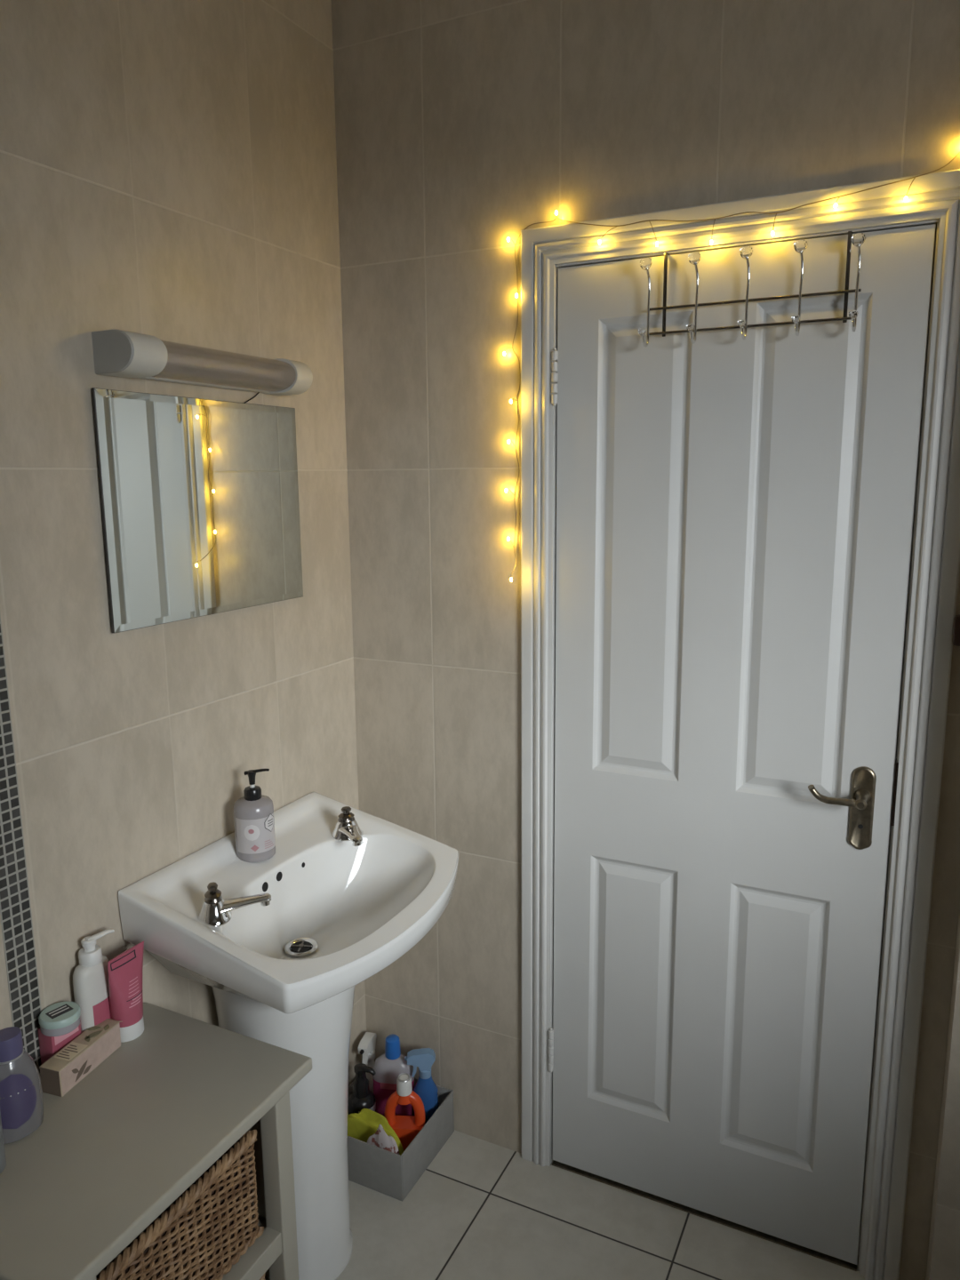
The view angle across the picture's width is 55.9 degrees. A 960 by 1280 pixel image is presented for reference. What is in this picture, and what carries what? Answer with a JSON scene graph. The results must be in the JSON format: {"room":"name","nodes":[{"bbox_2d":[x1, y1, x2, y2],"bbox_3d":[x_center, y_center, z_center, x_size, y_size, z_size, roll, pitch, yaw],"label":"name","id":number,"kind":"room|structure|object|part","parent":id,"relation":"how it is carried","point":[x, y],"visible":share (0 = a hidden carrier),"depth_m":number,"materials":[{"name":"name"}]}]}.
{"room":"bathroom","nodes":[
{"label":"bathroom","id":0,"kind":"room"},
{"bbox_2d":[0,0,366,1085],"bbox_3d":[-0.915,0.105,1.028,0.120,2.620,2.770,5,11,26],"label":"wall","id":1,"kind":"structure","parent":0,"point":[168,168],"depth_m":1.54,"materials":[{"name":"beige tile"}]},
{"bbox_2d":[0,614,41,1073],"bbox_3d":[-0.707,0.053,1.308,0.001,2.620,0.050,5,11,26],"label":"trim","id":2,"kind":"structure","parent":1,"relation":"attached to","point":[15,908],"depth_m":1.37,"materials":[{"name":"black tile"}]},
{"bbox_2d":[91,387,303,633],"bbox_3d":[-0.494,-0.244,1.679,0.007,0.391,0.505,5,11,26],"label":"wall mirror","id":3,"kind":"object","parent":1,"relation":"attached to","point":[199,498],"visible":1,"depth_m":1.63,"materials":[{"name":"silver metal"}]},
{"bbox_2d":[91,329,312,403],"bbox_3d":[-0.469,-0.471,1.613,0.085,0.098,0.460,5,11,26],"label":"strip light","id":4,"kind":"object","parent":1,"relation":"attached to","point":[116,353],"visible":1,"depth_m":1.53,"materials":[{"name":"white plastic"}]},
{"bbox_3d":[-0.571,-0.450,1.409,0.085,0.065,0.003,5,11,26],"label":"plate","id":5,"kind":"part","parent":4,"relation":"part of","materials":[{"name":"grey plastic"}]},
{"bbox_2d":[335,1129,865,1279],"bbox_3d":[0.231,1.491,0.950,2.440,0.100,3.200,5,11,26],"label":"floor","id":6,"kind":"structure","parent":0,"point":[480,1210],"depth_m":1.93,"materials":[{"name":"beige tile"}]},
{"bbox_2d":[0,1002,311,1279],"bbox_3d":[-0.540,1.029,1.383,0.367,0.670,0.492,5,11,26],"label":"storage cabinet","id":7,"kind":"object","parent":6,"relation":"on","point":[107,1156],"visible":0.89,"depth_m":1.31,"materials":[{"name":"beige paint"}]},
{"bbox_2d":[0,1112,6,1173],"bbox_3d":[-0.671,0.651,1.211,0.054,0.138,0.054,5,11,26],"label":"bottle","id":8,"kind":"object","parent":7,"relation":"on","point":[3,1161],"visible":1,"depth_m":1.22,"materials":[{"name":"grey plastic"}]},
{"bbox_2d":[0,1026,43,1143],"bbox_3d":[-0.665,0.629,1.286,0.078,0.154,0.060,-10,14,-43],"label":"bottle","id":9,"kind":"object","parent":7,"relation":"on","point":[21,1094],"visible":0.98,"depth_m":1.27,"materials":[{"name":"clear plastic"}]},
{"bbox_2d":[37,1024,80,1064],"bbox_3d":[-0.667,0.642,1.442,0.031,0.074,0.054,5,11,26],"label":"tub","id":10,"kind":"object","parent":7,"relation":"on","point":[49,1046],"visible":0.34,"depth_m":1.42,"materials":[{"name":"plastic"}]},
{"bbox_2d":[38,1001,80,1036],"bbox_3d":[-0.659,0.595,1.422,0.060,0.027,0.060,7,13,38],"label":"lid","id":11,"kind":"object","parent":10,"relation":"on","point":[62,1018],"visible":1,"depth_m":1.41,"materials":[{"name":"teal plastic"}]},
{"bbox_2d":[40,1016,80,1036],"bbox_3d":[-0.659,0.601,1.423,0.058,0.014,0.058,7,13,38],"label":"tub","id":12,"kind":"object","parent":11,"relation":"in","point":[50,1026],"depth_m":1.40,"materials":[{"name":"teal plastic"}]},
{"bbox_2d":[40,1018,121,1096],"bbox_3d":[-0.628,0.657,1.437,0.038,0.045,0.141,3,11,18],"label":"soap box","id":13,"kind":"object","parent":7,"relation":"on","point":[65,1069],"visible":0.98,"depth_m":1.41,"materials":[{"name":"beige cardboard"}]},
{"bbox_3d":[-0.650,0.669,1.371,0.036,0.042,0.001,3,11,18],"label":"panel","id":14,"kind":"part","parent":13,"relation":"part of","materials":[{"name":"beige cardboard"}]},
{"bbox_3d":[-0.637,0.640,1.409,0.030,0.001,0.040,3,11,18],"label":"text panel","id":15,"kind":"part","parent":13,"relation":"part of","materials":[{"name":"beige cardboard"}]},
{"bbox_2d":[72,1060,91,1081],"bbox_3d":[-0.618,0.667,1.407,0.001,0.024,0.041,3,11,18],"label":"print","id":16,"kind":"object","parent":13,"relation":"attached to","point":[75,1070],"depth_m":1.41},
{"bbox_3d":[-0.612,0.659,1.428,0.001,0.040,0.129,3,11,18],"label":"panel","id":17,"kind":"part","parent":13,"relation":"part of","materials":[{"name":"beige cardboard"}]},
{"bbox_2d":[84,1024,109,1041],"bbox_3d":[-0.622,0.631,1.458,0.033,0.001,0.047,3,11,18],"label":"print","id":18,"kind":"object","parent":13,"relation":"on","point":[100,1032],"depth_m":1.46,"materials":[{"name":"green paper"}]},
{"bbox_2d":[72,928,114,1033],"bbox_3d":[-0.632,0.575,1.493,0.037,0.187,0.077,5,11,26],"label":"pump bottle","id":19,"kind":"object","parent":7,"relation":"on","point":[91,977],"visible":0.81,"depth_m":1.47,"materials":[{"name":"white plastic"}]},
{"bbox_2d":[108,940,143,1042],"bbox_3d":[-0.594,0.588,1.513,0.049,0.153,0.076,5,11,26],"label":"tube","id":20,"kind":"object","parent":7,"relation":"on","point":[125,969],"visible":0.96,"depth_m":1.50,"materials":[{"name":"pink plastic"}]},
{"bbox_3d":[-0.586,0.521,1.487,0.001,0.002,0.051,5,11,27],"label":"print frame","id":21,"kind":"part","parent":20,"relation":"part of","materials":[{"name":"pink plastic"}]},
{"bbox_3d":[-0.585,0.532,1.489,0.002,0.002,0.050,5,12,29],"label":"print frame","id":22,"kind":"part","parent":20,"relation":"part of","materials":[{"name":"pink plastic"}]},
{"bbox_2d":[96,1129,263,1279],"bbox_3d":[-0.550,0.870,1.350,0.307,0.188,0.325,5,11,26],"label":"wicker basket","id":23,"kind":"object","parent":7,"relation":"on","point":[204,1231],"visible":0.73,"depth_m":1.32,"materials":[{"name":"brown wicker"}]},
{"bbox_3d":[-0.408,0.741,1.262,0.031,0.018,0.340,5,11,26],"label":"rail","id":24,"kind":"part","parent":7,"relation":"part of","materials":[{"name":"beige paint"}]},
{"bbox_2d":[224,1216,266,1267],"bbox_3d":[-0.558,0.980,1.381,0.307,0.012,0.380,5,11,26],"label":"shelf","id":25,"kind":"object","parent":7,"relation":"attached to","point":[261,1219],"depth_m":1.43,"materials":[{"name":"beige paint"}]},
{"bbox_3d":[-0.406,0.991,1.307,0.031,0.037,0.340,5,11,26],"label":"rail","id":26,"kind":"part","parent":7,"relation":"part of","materials":[{"name":"beige paint"}]},
{"bbox_3d":[-0.457,0.979,1.551,0.273,0.588,0.009,5,11,26],"label":"panel","id":27,"kind":"part","parent":7,"relation":"part of","materials":[{"name":"beige paint"}]},
{"bbox_3d":[-0.322,1.020,1.483,0.035,0.648,0.035,5,11,26],"label":"leg","id":28,"kind":"part","parent":7,"relation":"part of","materials":[{"name":"beige paint"}]},
{"bbox_2d":[118,792,458,1279],"bbox_3d":[-0.301,0.834,1.773,0.428,0.912,0.573,5,11,26],"label":"basin","id":29,"kind":"object","parent":6,"relation":"on","point":[283,943],"visible":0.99,"depth_m":1.73,"materials":[{"name":"white ceramic"}]},
{"bbox_2d":[198,881,271,927],"bbox_3d":[-0.427,0.444,1.553,0.106,0.063,0.103,5,11,26],"label":"tap","id":30,"kind":"object","parent":29,"relation":"on","point":[217,908],"depth_m":1.54,"materials":[{"name":"silver metal"}]},
{"bbox_2d":[233,768,275,863],"bbox_3d":[-0.438,0.334,1.752,0.076,0.177,0.076,-6,12,-28],"label":"soap dispenser","id":31,"kind":"object","parent":29,"relation":"on","point":[253,812],"visible":1,"depth_m":1.73,"materials":[{"name":"grey plastic"}]},
{"bbox_2d":[244,824,259,840],"bbox_3d":[-0.434,0.366,1.722,0.027,0.032,0.011,-6,12,-28],"label":"picture","id":32,"kind":"object","parent":31,"relation":"attached to","point":[252,832],"depth_m":1.72},
{"bbox_2d":[331,806,363,846],"bbox_3d":[-0.268,0.384,1.871,0.107,0.063,0.102,5,11,26],"label":"tap","id":33,"kind":"object","parent":29,"relation":"on","point":[346,830],"depth_m":1.88,"materials":[{"name":"silver metal"}]},
{"bbox_2d":[347,1077,454,1201],"bbox_3d":[-0.227,1.168,2.169,0.241,0.113,0.245,5,11,26],"label":"storage box","id":34,"kind":"object","parent":6,"relation":"on","point":[382,1171],"visible":0.41,"depth_m":2.06,"materials":[{"name":"grey plastic"}]},
{"bbox_2d":[348,1063,375,1114],"bbox_3d":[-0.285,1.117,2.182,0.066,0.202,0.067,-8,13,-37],"label":"spray bottle","id":35,"kind":"object","parent":34,"relation":"on","point":[361,1098],"visible":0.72,"depth_m":2.16,"materials":[{"name":"plastic"}]},
{"bbox_2d":[358,1032,376,1092],"bbox_3d":[-0.279,1.093,2.268,0.046,0.218,0.077,2,11,16],"label":"spray bottle","id":36,"kind":"object","parent":34,"relation":"on","point":[366,1047],"visible":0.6,"depth_m":2.25,"materials":[{"name":"plastic"}]},
{"bbox_2d":[347,1108,403,1155],"bbox_3d":[-0.251,1.164,2.109,0.197,0.134,0.044,5,11,26],"label":"cleaning cloth","id":37,"kind":"object","parent":34,"relation":"on","point":[364,1124],"visible":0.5,"depth_m":2.10,"materials":[{"name":"yellow fabric"}]},
{"bbox_2d":[367,1124,399,1154],"bbox_3d":[-0.221,1.163,2.050,0.104,0.156,0.028,5,11,26],"label":"packet","id":38,"kind":"object","parent":34,"relation":"in","point":[380,1139],"visible":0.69,"depth_m":2.03,"materials":[{"name":"white plastic"}]},
{"bbox_2d":[372,1033,414,1116],"bbox_3d":[-0.211,1.085,2.212,0.103,0.253,0.057,1,10,8],"label":"bottle","id":39,"kind":"object","parent":34,"relation":"on","point":[388,1066],"visible":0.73,"depth_m":2.19,"materials":[{"name":"plastic"}]},
{"bbox_2d":[384,1072,425,1151],"bbox_3d":[-0.176,1.120,2.121,0.096,0.216,0.044,0,10,4],"label":"bottle","id":40,"kind":"object","parent":34,"relation":"on","point":[406,1128],"visible":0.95,"depth_m":2.10,"materials":[{"name":"plastic"}]},
{"bbox_2d":[404,1048,438,1124],"bbox_3d":[-0.141,1.099,2.189,0.078,0.232,0.048,-1,10,-2],"label":"spray bottle","id":41,"kind":"object","parent":34,"relation":"on","point":[425,1087],"visible":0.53,"depth_m":2.17,"materials":[{"name":"plastic"}]},
{"bbox_2d":[331,0,959,1279],"bbox_3d":[0.307,-0.060,1.885,1.297,2.620,0.120,5,11,26],"label":"wall","id":42,"kind":"structure","parent":0,"point":[462,126],"depth_m":1.87,"materials":[{"name":"beige tile"}]},
{"bbox_2d":[552,1160,858,1271],"bbox_3d":[0.488,1.244,2.021,0.662,0.004,0.104,5,11,26],"label":"door gap","id":43,"kind":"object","parent":42,"relation":"attached to","point":[843,1263],"depth_m":1.96,"materials":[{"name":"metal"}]},
{"bbox_2d":[503,152,959,581],"bbox_3d":[0.401,-0.457,1.659,0.808,0.729,0.058,5,11,26],"label":"string","id":44,"kind":"object","parent":42,"relation":"attached to","point":[906,197],"visible":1,"depth_m":1.69,"materials":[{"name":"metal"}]},
{"bbox_2d":[520,168,959,1279],"bbox_3d":[0.481,0.229,1.840,0.813,2.066,0.136,5,11,26],"label":"trim","id":45,"kind":"structure","parent":42,"relation":"attached to","point":[933,197],"depth_m":1.69,"materials":[{"name":"white paint"}]},
{"bbox_3d":[0.765,0.280,1.665,0.007,0.120,0.034,5,11,26],"label":"strike plate","id":46,"kind":"part","parent":45,"relation":"part of","materials":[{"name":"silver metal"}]},
{"bbox_2d":[548,224,935,1264],"bbox_3d":[0.449,0.270,1.792,0.669,1.977,0.096,5,11,26],"label":"door","id":47,"kind":"structure","parent":42,"relation":"in","point":[735,516],"depth_m":1.77,"materials":[{"name":"white paint"}]},
{"bbox_2d":[638,231,865,347],"bbox_3d":[0.477,-0.618,1.611,0.383,0.167,0.105,5,11,26],"label":"hook rack","id":48,"kind":"object","parent":47,"relation":"hanging from","point":[857,239],"visible":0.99,"depth_m":1.59,"materials":[{"name":"metal"}]},
{"bbox_3d":[0.297,-0.566,1.660,0.015,0.014,0.014,5,11,26],"label":"knob","id":49,"kind":"part","parent":48,"relation":"part of","materials":[{"name":"clear plastic"}]},
{"bbox_3d":[0.303,-0.688,1.655,0.023,0.022,0.022,5,11,26],"label":"knob","id":50,"kind":"part","parent":48,"relation":"part of","materials":[{"name":"clear glass"}]},
{"bbox_3d":[0.376,-0.559,1.621,0.015,0.014,0.014,5,11,26],"label":"knob","id":51,"kind":"part","parent":48,"relation":"part of","materials":[{"name":"clear glass"}]},
{"bbox_3d":[0.383,-0.682,1.616,0.023,0.022,0.022,5,11,26],"label":"knob","id":52,"kind":"part","parent":48,"relation":"part of","materials":[{"name":"clear glass"}]},
{"bbox_3d":[0.457,-0.553,1.581,0.015,0.014,0.014,5,11,26],"label":"knob","id":53,"kind":"part","parent":48,"relation":"part of","materials":[{"name":"clear glass"}]},
{"bbox_3d":[0.463,-0.675,1.577,0.023,0.022,0.022,5,11,26],"label":"knob","id":54,"kind":"part","parent":48,"relation":"part of","materials":[{"name":"clear glass"}]},
{"bbox_3d":[0.478,-0.561,1.619,0.359,0.005,0.005,5,11,26],"label":"rail","id":55,"kind":"part","parent":48,"relation":"part of","materials":[{"name":"metal"}]},
{"bbox_3d":[0.480,-0.604,1.610,0.365,0.005,0.005,5,11,26],"label":"rail","id":56,"kind":"part","parent":48,"relation":"part of","materials":[{"name":"metal"}]},
{"bbox_3d":[0.538,-0.547,1.542,0.015,0.014,0.014,5,11,26],"label":"knob","id":57,"kind":"part","parent":48,"relation":"part of","materials":[{"name":"clear glass"}]},
{"bbox_3d":[0.544,-0.669,1.537,0.023,0.022,0.022,5,11,26],"label":"knob","id":58,"kind":"part","parent":48,"relation":"part of","materials":[{"name":"clear glass"}]},
{"bbox_3d":[0.619,-0.540,1.502,0.015,0.014,0.014,5,11,26],"label":"knob","id":59,"kind":"part","parent":48,"relation":"part of","materials":[{"name":"clear plastic"}]},
{"bbox_3d":[0.626,-0.662,1.497,0.023,0.022,0.022,5,11,26],"label":"knob","id":60,"kind":"part","parent":48,"relation":"part of","materials":[{"name":"clear glass"}]},
{"bbox_3d":[0.660,0.285,1.666,0.105,0.036,0.056,5,11,26],"label":"lever","id":61,"kind":"part","parent":47,"relation":"part of","materials":[{"name":"gold metal"}]},
{"bbox_3d":[0.709,0.313,1.680,0.042,0.162,0.006,5,11,26],"label":"handle plate","id":62,"kind":"part","parent":47,"relation":"part of","materials":[{"name":"gold metal"}]},
{"bbox_2d":[925,905,959,1279],"bbox_3d":[1.222,0.025,1.373,0.803,2.620,0.240,5,11,26],"label":"wall","id":63,"kind":"structure","parent":0,"point":[943,1259],"depth_m":1.61,"materials":[{"name":"beige tile"}]},
{"bbox_2d":[952,614,959,646],"bbox_3d":[0.824,-0.015,1.524,0.048,0.052,0.028,5,11,26],"label":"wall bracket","id":64,"kind":"object","parent":63,"relation":"attached to","point":[956,622],"visible":1,"depth_m":1.52,"materials":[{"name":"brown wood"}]}
]}

